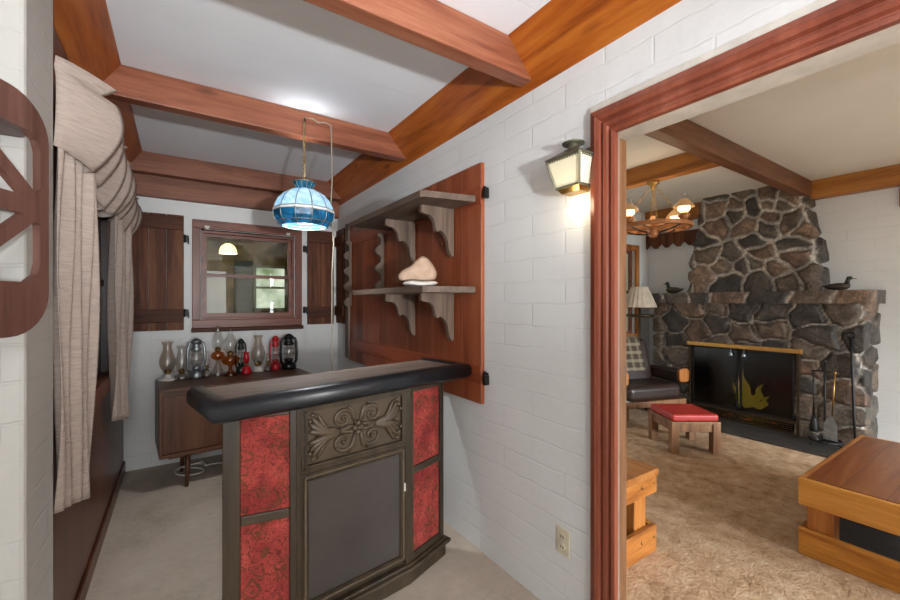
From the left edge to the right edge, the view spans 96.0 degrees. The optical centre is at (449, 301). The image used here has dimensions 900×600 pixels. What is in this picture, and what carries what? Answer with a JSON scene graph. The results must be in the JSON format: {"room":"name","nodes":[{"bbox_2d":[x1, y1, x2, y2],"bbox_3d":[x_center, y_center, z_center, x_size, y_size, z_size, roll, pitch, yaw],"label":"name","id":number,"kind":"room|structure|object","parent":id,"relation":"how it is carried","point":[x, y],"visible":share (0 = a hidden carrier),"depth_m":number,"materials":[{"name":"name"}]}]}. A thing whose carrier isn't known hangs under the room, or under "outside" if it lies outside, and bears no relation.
{"room":"bar","nodes":[
{"label":"bar","id":0,"kind":"room"},
{"bbox_2d":[0,0,52,599],"bbox_3d":[-2.058,0.095,0.694,1.950,2.610,0.308,0,0,-34],"label":"wall pier","id":1,"kind":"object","parent":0,"point":[26,26],"visible":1,"depth_m":1.13,"materials":[{"name":"white paint"}]},
{"bbox_2d":[0,79,48,337],"bbox_3d":[-1.076,-0.220,0.936,0.170,0.610,0.368,0,0,-34],"label":"wall decoration","id":2,"kind":"object","parent":1,"relation":"attached to","point":[23,304],"visible":1,"depth_m":1.02,"materials":[{"name":"brown wood"}]},
{"bbox_2d":[53,26,123,599],"bbox_3d":[-2.073,0.095,2.307,0.120,2.610,2.400,0,0,-34],"label":"wall","id":3,"kind":"structure","parent":0,"point":[76,529],"depth_m":2.12,"materials":[{"name":"brown wood"}]},
{"bbox_2d":[76,461,125,599],"bbox_3d":[-2.019,1.355,2.349,0.012,0.090,2.390,0,0,-34],"label":"baseboard","id":4,"kind":"structure","parent":3,"relation":"attached to","point":[85,584],"depth_m":2.27,"materials":[{"name":"brown wood"}]},
{"bbox_2d":[94,217,109,410],"bbox_3d":[-1.885,-0.130,2.107,0.090,1.348,1.400,0,0,-34],"label":"window","id":5,"kind":"structure","parent":3,"relation":"in","point":[103,386],"depth_m":2.51,"materials":[{"name":"brown wood"}]},
{"bbox_2d":[53,55,132,513],"bbox_3d":[-1.481,-0.030,1.733,0.199,1.610,0.795,0,0,-34],"label":"curtain","id":6,"kind":"object","parent":5,"relation":"hanging from","point":[94,175],"visible":0.99,"depth_m":1.48,"materials":[{"name":"beige fabric"}]},
{"bbox_2d":[107,162,141,420],"bbox_3d":[-2.042,-0.006,2.546,0.158,1.589,0.940,0,0,-34],"label":"curtain","id":7,"kind":"object","parent":5,"relation":"hanging from","point":[126,221],"visible":0.79,"depth_m":2.50,"materials":[{"name":"beige fabric"}]},
{"bbox_2d":[124,196,337,470],"bbox_3d":[-2.033,0.095,3.856,1.910,2.610,0.130,0,0,-34],"label":"wall","id":8,"kind":"structure","parent":0,"point":[153,352],"depth_m":3.60,"materials":[{"name":"white paint"}]},
{"bbox_2d":[132,212,188,331],"bbox_3d":[-2.466,-0.255,3.449,0.412,1.000,0.042,0,0,-32],"label":"window shutter","id":9,"kind":"object","parent":8,"relation":"attached to","point":[157,316],"visible":0.76,"depth_m":3.44,"materials":[{"name":"brown wood"}]},
{"bbox_2d":[132,172,338,218],"bbox_3d":[-1.927,-0.993,3.806,1.780,0.215,0.070,0,0,-34],"label":"beam","id":10,"kind":"structure","parent":8,"relation":"attached to","point":[152,186],"depth_m":3.60,"materials":[{"name":"brown wood"}]},
{"bbox_2d":[191,219,303,332],"bbox_3d":[-1.911,-0.233,3.877,0.955,1.005,0.140,0,0,-34],"label":"window","id":11,"kind":"structure","parent":8,"relation":"in","point":[209,322],"depth_m":3.82,"materials":[{"name":"brown wood"}]},
{"bbox_2d":[303,231,333,323],"bbox_3d":[-1.359,-0.255,4.194,0.310,0.970,0.042,0,0,-32],"label":"window shutter","id":12,"kind":"object","parent":8,"relation":"attached to","point":[319,248],"visible":0.85,"depth_m":4.19,"materials":[{"name":"brown wood"}]},
{"bbox_2d":[207,237,287,312],"bbox_3d":[-2.463,0.150,5.030,3.500,2.500,2.300,0,0,-34],"label":"wall","id":13,"kind":"structure","parent":0,"point":[220,291],"depth_m":5.82,"materials":[{"name":"beige paint"}]},
{"bbox_2d":[234,260,252,312],"bbox_3d":[-3.008,0.400,5.898,0.240,2.000,0.050,0,0,-34],"label":"door","id":14,"kind":"structure","parent":13,"relation":"in","point":[243,287],"depth_m":5.88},
{"bbox_2d":[253,265,287,310],"bbox_3d":[-2.713,-0.210,6.123,0.480,0.680,0.056,0,0,-34],"label":"window","id":15,"kind":"structure","parent":13,"relation":"in","point":[285,268],"depth_m":6.11,"materials":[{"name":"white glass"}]},
{"bbox_2d":[106,0,550,180],"bbox_3d":[-0.178,-1.265,-0.570,3.870,0.110,9.650,0,0,-34],"label":"ceiling","id":16,"kind":"structure","parent":0,"point":[302,55],"depth_m":2.06,"materials":[{"name":"white paint"}]},
{"bbox_2d":[53,0,141,161],"bbox_3d":[-0.065,-1.107,-0.482,0.155,0.207,9.270,0,0,-34],"label":"beam","id":17,"kind":"structure","parent":16,"relation":"attached to","point":[84,30],"depth_m":1.71,"materials":[{"name":"orange wood"}]},
{"bbox_2d":[131,151,340,200],"bbox_3d":[-1.854,-1.128,3.692,1.775,0.164,0.080,0,0,-34],"label":"beam","id":18,"kind":"structure","parent":16,"relation":"attached to","point":[150,163],"depth_m":3.53,"materials":[{"name":"brown wood"}]},
{"bbox_2d":[103,65,405,161],"bbox_3d":[-1.065,-1.128,2.512,1.775,0.164,0.080,0,0,-34],"label":"beam","id":19,"kind":"structure","parent":16,"relation":"attached to","point":[135,86],"depth_m":2.36,"materials":[{"name":"brown wood"}]},
{"bbox_2d":[272,118,334,370],"bbox_3d":[-0.915,0.096,2.546,0.367,2.539,0.366,0,0,-18],"label":"pendant lamp","id":20,"kind":"object","parent":19,"relation":"hanging from","point":[302,207],"visible":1,"depth_m":2.45,"materials":[{"name":"blue glass"}]},
{"bbox_2d":[303,0,530,86],"bbox_3d":[-1.161,-1.128,0.926,3.700,0.164,0.080,0,0,-34],"label":"beam","id":21,"kind":"structure","parent":16,"relation":"attached to","point":[434,26],"depth_m":1.65,"materials":[{"name":"brown wood"}]},
{"bbox_2d":[327,0,681,205],"bbox_3d":[1.312,-1.104,0.439,0.192,0.212,9.270,0,0,-34],"label":"beam","id":22,"kind":"structure","parent":16,"relation":"attached to","point":[561,34],"depth_m":1.97,"materials":[{"name":"orange wood"}]},
{"bbox_2d":[85,402,899,599],"bbox_3d":[1.684,1.450,0.675,8.350,0.100,9.650,0,0,-34],"label":"floor","id":23,"kind":"structure","parent":0,"point":[727,523],"depth_m":2.37,"materials":[{"name":"brown carpet"}]},
{"bbox_2d":[174,460,221,475],"bbox_3d":[-2.005,1.335,3.316,0.420,0.102,0.149,0,0,-38],"label":"power cord","id":24,"kind":"object","parent":23,"relation":"on","point":[202,461],"visible":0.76,"depth_m":3.26,"materials":[{"name":"grey plastic"}]},
{"bbox_2d":[155,367,311,486],"bbox_3d":[-1.814,1.018,3.452,1.110,0.766,0.520,0,0,-39],"label":"sideboard","id":25,"kind":"object","parent":23,"relation":"on","point":[181,431],"visible":0.33,"depth_m":3.05,"materials":[{"name":"brown wood"}]},
{"bbox_2d":[157,369,177,381],"bbox_3d":[-2.300,0.480,3.298,0.136,0.310,0.136,0,0,-34],"label":"oil lamp","id":26,"kind":"object","parent":25,"relation":"on","point":[167,376],"visible":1,"depth_m":3.28,"materials":[{"name":"white glass"}]},
{"bbox_2d":[178,368,184,373],"bbox_3d":[-2.200,0.497,3.321,0.110,0.275,0.110,0,0,-34],"label":"oil lamp","id":27,"kind":"object","parent":25,"relation":"on","point":[181,370],"visible":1,"depth_m":3.31,"materials":[{"name":"gold metal"}]},
{"bbox_2d":[186,338,206,378],"bbox_3d":[-2.126,0.468,3.395,0.124,0.335,0.124,0,0,11],"label":"lantern","id":28,"kind":"object","parent":25,"relation":"on","point":[196,373],"visible":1,"depth_m":3.36,"materials":[{"name":"metal"}]},
{"bbox_2d":[191,338,201,351],"bbox_3d":[-2.123,0.356,3.389,0.084,0.112,0.084,0,0,-34],"label":"hood","id":29,"kind":"object","parent":28,"relation":"attached to","point":[196,342],"depth_m":3.36,"materials":[{"name":"metal"}]},
{"bbox_2d":[211,347,224,359],"bbox_3d":[-2.019,0.420,3.524,0.132,0.430,0.132,0,0,-34],"label":"oil lamp","id":30,"kind":"object","parent":25,"relation":"on","point":[217,355],"visible":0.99,"depth_m":3.49,"materials":[{"name":"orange glass"}]},
{"bbox_2d":[220,351,239,376],"bbox_3d":[-1.897,0.432,3.500,0.152,0.405,0.152,0,0,-34],"label":"oil lamp","id":31,"kind":"object","parent":25,"relation":"on","point":[230,359],"visible":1,"depth_m":3.46,"materials":[{"name":"orange glass"}]},
{"bbox_2d":[235,338,246,372],"bbox_3d":[-1.884,0.480,3.648,0.088,0.310,0.088,0,0,11],"label":"lantern","id":32,"kind":"object","parent":25,"relation":"on","point":[240,341],"visible":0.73,"depth_m":3.62,"materials":[{"name":"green metal"}]},
{"bbox_2d":[237,338,243,349],"bbox_3d":[-1.881,0.377,3.642,0.058,0.103,0.058,0,0,-34],"label":"hood","id":33,"kind":"object","parent":32,"relation":"attached to","point":[240,341],"depth_m":3.62,"materials":[{"name":"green metal"}]},
{"bbox_2d":[241,352,251,374],"bbox_3d":[-1.804,0.540,3.588,0.088,0.190,0.088,0,0,-34],"label":"oil lamp","id":34,"kind":"object","parent":25,"relation":"on","point":[246,369],"visible":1,"depth_m":3.57,"materials":[{"name":"red glass"}]},
{"bbox_2d":[252,361,264,371],"bbox_3d":[-1.759,0.470,3.714,0.120,0.330,0.119,0,0,-34],"label":"oil lamp","id":35,"kind":"object","parent":25,"relation":"on","point":[258,368],"visible":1,"depth_m":3.69,"materials":[{"name":"white glass"}]},
{"bbox_2d":[269,335,280,369],"bbox_3d":[-1.650,0.475,3.823,0.096,0.320,0.096,0,0,11],"label":"lantern","id":36,"kind":"object","parent":25,"relation":"on","point":[275,365],"visible":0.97,"depth_m":3.79,"materials":[{"name":"red metal"}]},
{"bbox_2d":[272,335,278,346],"bbox_3d":[-1.646,0.368,3.818,0.064,0.107,0.064,0,0,-34],"label":"hood","id":37,"kind":"object","parent":36,"relation":"attached to","point":[275,339],"depth_m":3.80,"materials":[{"name":"red metal"}]},
{"bbox_2d":[279,334,297,369],"bbox_3d":[-1.543,0.468,3.870,0.141,0.335,0.141,0,0,11],"label":"lantern","id":38,"kind":"object","parent":25,"relation":"on","point":[288,364],"visible":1,"depth_m":3.83,"materials":[{"name":"black metal"}]},
{"bbox_2d":[283,334,293,345],"bbox_3d":[-1.539,0.356,3.865,0.097,0.112,0.097,0,0,-34],"label":"hood","id":39,"kind":"object","parent":38,"relation":"attached to","point":[288,338],"depth_m":3.84,"materials":[{"name":"black metal"}]},
{"bbox_2d":[186,358,471,599],"bbox_3d":[-0.496,0.873,1.986,1.301,1.054,0.436,0,0,-44],"label":"bar","id":40,"kind":"object","parent":23,"relation":"on","point":[333,481],"visible":1,"depth_m":1.76,"materials":[{"name":"black wood"}]},
{"bbox_2d":[626,287,656,409],"bbox_3d":[2.526,0.600,5.396,0.418,1.601,0.418,0,0,-34],"label":"floor lamp","id":41,"kind":"object","parent":23,"relation":"on","point":[639,297],"visible":0.77,"depth_m":5.28,"materials":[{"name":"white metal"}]},
{"bbox_2d":[626,314,655,316],"bbox_3d":[2.526,0.182,5.396,0.380,0.035,0.380,0,0,-34],"label":"tray","id":42,"kind":"object","parent":41,"relation":"on","point":[627,315],"depth_m":5.28,"materials":[{"name":"brown metal"}]},
{"bbox_2d":[626,457,657,568],"bbox_3d":[0.609,1.166,2.561,0.620,0.468,1.100,0,0,-34],"label":"bench","id":43,"kind":"object","parent":23,"relation":"on","point":[640,476],"visible":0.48,"depth_m":2.22,"materials":[{"name":"orange wood"}]},
{"bbox_2d":[626,338,688,426],"bbox_3d":[2.251,0.936,4.950,1.010,0.929,0.707,0,0,-17],"label":"armchair","id":44,"kind":"object","parent":23,"relation":"on","point":[640,385],"visible":0.56,"depth_m":4.71,"materials":[{"name":"black leather"}]},
{"bbox_2d":[626,336,644,371],"bbox_3d":[2.160,0.661,5.149,0.501,0.434,0.336,0,0,-17],"label":"plaid blanket","id":45,"kind":"object","parent":44,"relation":"on","point":[634,360],"visible":0.28,"depth_m":5.08,"materials":[{"name":"beige fabric"}]},
{"bbox_2d":[626,378,679,401],"bbox_3d":[2.287,1.040,4.832,0.740,0.180,0.460,0,0,-17],"label":"seat cushion","id":46,"kind":"object","parent":44,"relation":"on","point":[638,389],"depth_m":4.65,"materials":[{"name":"brown leather"}]},
{"bbox_2d":[648,404,720,453],"bbox_3d":[2.268,1.220,3.948,0.450,0.360,0.450,0,0,0],"label":"footstool","id":47,"kind":"object","parent":23,"relation":"on","point":[690,419],"visible":1,"depth_m":3.75,"materials":[{"name":"brown wood"}]},
{"bbox_2d":[650,404,717,420],"bbox_3d":[2.268,1.073,3.948,0.430,0.065,0.430,0,0,0],"label":"cushion","id":48,"kind":"object","parent":47,"relation":"on","point":[667,412],"depth_m":3.85,"materials":[{"name":"red leather"}]},
{"bbox_2d":[651,186,885,457],"bbox_3d":[3.389,0.050,4.484,0.960,2.700,2.444,0,0,-34],"label":"stone fireplace","id":49,"kind":"object","parent":23,"relation":"on","point":[757,276],"visible":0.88,"depth_m":4.38,"materials":[{"name":"stone"}]},
{"bbox_2d":[663,282,683,292],"bbox_3d":[2.974,-0.193,5.394,0.097,0.157,0.300,0,0,-24],"label":"duck decoy","id":50,"kind":"object","parent":49,"relation":"on","point":[669,289],"visible":0.99,"depth_m":5.37,"materials":[{"name":"brown wood"}]},
{"bbox_2d":[687,341,802,435],"bbox_3d":[3.289,0.933,4.613,0.072,0.890,1.130,0,0,-34],"label":"fire screen","id":51,"kind":"object","parent":49,"relation":"on","point":[754,381],"visible":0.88,"depth_m":4.55,"materials":[{"name":"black metal"}]},
{"bbox_2d":[698,406,792,430],"bbox_3d":[3.300,1.312,4.620,0.026,0.077,0.970,0,0,-34],"label":"vent","id":52,"kind":"object","parent":51,"relation":"attached to","point":[739,419],"depth_m":4.52,"materials":[{"name":"brown metal"}]},
{"bbox_2d":[722,413,777,424],"bbox_3d":[3.483,1.077,4.713,0.169,0.555,0.520,0,0,-34],"label":"flame","id":53,"kind":"object","parent":49,"relation":"in","point":[726,413],"visible":0.09,"depth_m":4.63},
{"bbox_2d":[807,359,842,447],"bbox_3d":[3.613,0.966,3.898,0.258,0.828,0.268,0,0,-34],"label":"fireplace tools","id":54,"kind":"object","parent":49,"relation":"on","point":[829,425],"visible":0.98,"depth_m":3.89,"materials":[{"name":"black metal"}]},
{"bbox_2d":[822,276,856,289],"bbox_3d":[3.877,-0.184,4.041,0.086,0.140,0.268,0,0,-29],"label":"duck decoy","id":55,"kind":"object","parent":49,"relation":"on","point":[835,286],"visible":0.99,"depth_m":4.00,"materials":[{"name":"brown wood"}]},
{"bbox_2d":[846,332,856,438],"bbox_3d":[3.805,0.830,3.813,0.061,1.098,0.149,0,0,19],"label":"fireplace poker","id":56,"kind":"object","parent":49,"relation":"on","point":[849,338],"visible":0.98,"depth_m":3.81,"materials":[{"name":"black metal"}]},
{"bbox_2d":[798,435,899,593],"bbox_3d":[2.759,1.188,2.207,1.300,0.424,1.000,0,0,-34],"label":"coffee table","id":57,"kind":"object","parent":23,"relation":"on","point":[851,498],"visible":1,"depth_m":2.19,"materials":[{"name":"red wood"}]},
{"bbox_2d":[839,517,899,561],"bbox_3d":[2.759,1.337,2.207,1.238,0.025,0.938,0,0,-34],"label":"panel","id":58,"kind":"object","parent":57,"relation":"attached to","point":[886,544],"depth_m":2.27,"materials":[{"name":"wood"}]},
{"bbox_2d":[338,0,816,599],"bbox_3d":[1.416,0.050,0.527,0.120,2.700,9.500,0,0,-34],"label":"wall","id":59,"kind":"structure","parent":0,"point":[517,462],"depth_m":1.91,"materials":[{"name":"white brick"}]},
{"bbox_2d":[335,228,344,323],"bbox_3d":[-1.137,-0.265,4.191,0.040,0.970,0.248,0,0,-34],"label":"rack","id":60,"kind":"object","parent":59,"relation":"attached to","point":[340,234],"visible":0.93,"depth_m":4.18,"materials":[{"name":"brown wood"}]},
{"bbox_2d":[345,162,488,403],"bbox_3d":[-0.408,-0.104,3.102,0.045,1.338,2.190,0,0,-34],"label":"panel","id":61,"kind":"object","parent":59,"relation":"attached to","point":[375,334],"visible":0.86,"depth_m":2.66,"materials":[{"name":"brown wood"}]},
{"bbox_2d":[343,233,383,305],"bbox_3d":[-0.778,-0.270,3.570,0.075,0.620,0.775,0,0,-34],"label":"rack","id":62,"kind":"object","parent":61,"relation":"attached to","point":[379,250],"visible":0.91,"depth_m":3.85,"materials":[{"name":"brown wood"}]},
{"bbox_2d":[351,190,474,262],"bbox_3d":[-0.299,-0.434,2.640,0.315,0.321,1.119,0,0,-34],"label":"shelf","id":63,"kind":"object","parent":61,"relation":"attached to","point":[400,216],"visible":0.98,"depth_m":2.43,"materials":[{"name":"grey wood"}]},
{"bbox_2d":[353,286,474,340],"bbox_3d":[-0.293,0.073,2.644,0.300,0.321,1.119,0,0,-34],"label":"shelf","id":64,"kind":"object","parent":61,"relation":"attached to","point":[440,298],"visible":1,"depth_m":2.42,"materials":[{"name":"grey wood"}]},
{"bbox_2d":[398,256,436,285],"bbox_3d":[-0.192,-0.179,2.424,0.238,0.188,0.123,0,0,0],"label":"stone","id":65,"kind":"object","parent":64,"relation":"on","point":[422,271],"visible":0.91,"depth_m":2.37,"materials":[{"name":"beige stone"}]},
{"bbox_2d":[556,525,569,557],"bbox_3d":[0.496,1.055,1.784,0.012,0.116,0.072,0,0,-34],"label":"wall outlet","id":66,"kind":"object","parent":59,"relation":"attached to","point":[562,535],"visible":1,"depth_m":1.78,"materials":[{"name":"beige plastic"}]},
{"bbox_2d":[559,533,564,540],"bbox_3d":[0.494,1.033,1.782,0.004,0.034,0.034,0,0,-34],"label":"socket","id":67,"kind":"object","parent":66,"relation":"attached to","point":[561,535],"depth_m":1.78,"materials":[{"name":"beige plastic"}]},
{"bbox_2d":[559,543,564,550],"bbox_3d":[0.494,1.077,1.782,0.004,0.034,0.034,0,0,-34],"label":"socket","id":68,"kind":"object","parent":66,"relation":"attached to","point":[561,545],"depth_m":1.78,"materials":[{"name":"beige plastic"}]},
{"bbox_2d":[544,138,593,196],"bbox_3d":[0.503,-0.570,1.684,0.125,0.228,0.184,0,0,-34],"label":"wall lantern","id":69,"kind":"object","parent":59,"relation":"attached to","point":[569,170],"visible":0.91,"depth_m":1.66,"materials":[{"name":"beige glass"}]},
{"bbox_2d":[590,0,899,599],"bbox_3d":[0.990,0.302,1.130,0.154,2.195,1.338,0,0,-34],"label":"door frame","id":70,"kind":"structure","parent":59,"relation":"attached to","point":[820,35],"depth_m":1.55,"materials":[{"name":"red paint"}]},
{"bbox_2d":[626,211,648,402],"bbox_3d":[1.143,0.050,4.838,4.220,2.700,0.130,0,0,-34],"label":"wall","id":71,"kind":"structure","parent":0,"point":[640,240],"depth_m":5.86,"materials":[{"name":"white paint"}]},
{"bbox_2d":[626,244,639,336],"bbox_3d":[2.349,-0.135,5.597,0.770,1.338,0.110,0,0,-34],"label":"window","id":72,"kind":"structure","parent":71,"relation":"in","point":[636,248],"depth_m":5.75,"materials":[{"name":"brown wood"}]},
{"bbox_2d":[626,43,899,212],"bbox_3d":[3.445,-1.360,1.523,4.480,0.120,8.300,0,0,-34],"label":"ceiling","id":73,"kind":"structure","parent":0,"point":[843,118],"depth_m":3.07,"materials":[{"name":"white paint"}]},
{"bbox_2d":[626,152,718,189],"bbox_3d":[1.721,-1.215,4.081,0.100,0.170,1.770,0,0,-34],"label":"beam","id":74,"kind":"structure","parent":73,"relation":"attached to","point":[685,163],"depth_m":3.65,"materials":[{"name":"brown wood"}]},
{"bbox_2d":[626,180,694,237],"bbox_3d":[1.907,-0.865,3.803,0.648,0.530,0.648,0,0,16],"label":"chandelier","id":75,"kind":"object","parent":74,"relation":"hanging from","point":[678,217],"visible":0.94,"depth_m":3.67,"materials":[{"name":"brown wood"}]},
{"bbox_2d":[644,119,811,196],"bbox_3d":[2.141,-1.215,3.238,4.100,0.170,0.100,0,0,-34],"label":"beam","id":76,"kind":"structure","parent":73,"relation":"attached to","point":[686,135],"depth_m":3.29,"materials":[{"name":"brown wood"}]},
{"bbox_2d":[649,187,899,442],"bbox_3d":[5.189,0.050,2.720,0.150,2.700,8.150,0,0,-34],"label":"wall","id":77,"kind":"structure","parent":0,"point":[861,231],"depth_m":4.06,"materials":[{"name":"white brick"}]},
{"bbox_2d":[646,229,698,249],"bbox_3d":[3.105,-0.860,5.615,0.089,0.200,0.780,0,0,-34],"label":"valance","id":78,"kind":"object","parent":77,"relation":"in","point":[688,236],"depth_m":5.59,"materials":[{"name":"brown fabric"}]},
{"bbox_2d":[645,164,899,223],"bbox_3d":[5.085,-1.202,2.632,0.120,0.195,7.920,0,0,-34],"label":"beam","id":79,"kind":"structure","parent":77,"relation":"attached to","point":[887,177],"depth_m":4.09,"materials":[{"name":"brown wood"}]},
{"bbox_3d":[-2.463,-1.150,5.030,3.500,0.100,2.300,0,0,-34],"label":"ceiling","id":80,"kind":"structure","parent":0,"visible":0},
{"bbox_2d":[219,243,236,253],"bbox_3d":[-2.701,-0.845,4.931,0.196,0.510,0.196,0,0,-34],"label":"pendant lamp","id":81,"kind":"object","parent":80,"relation":"hanging from","point":[227,248],"visible":0.91,"depth_m":4.87,"materials":[{"name":"beige glass"}]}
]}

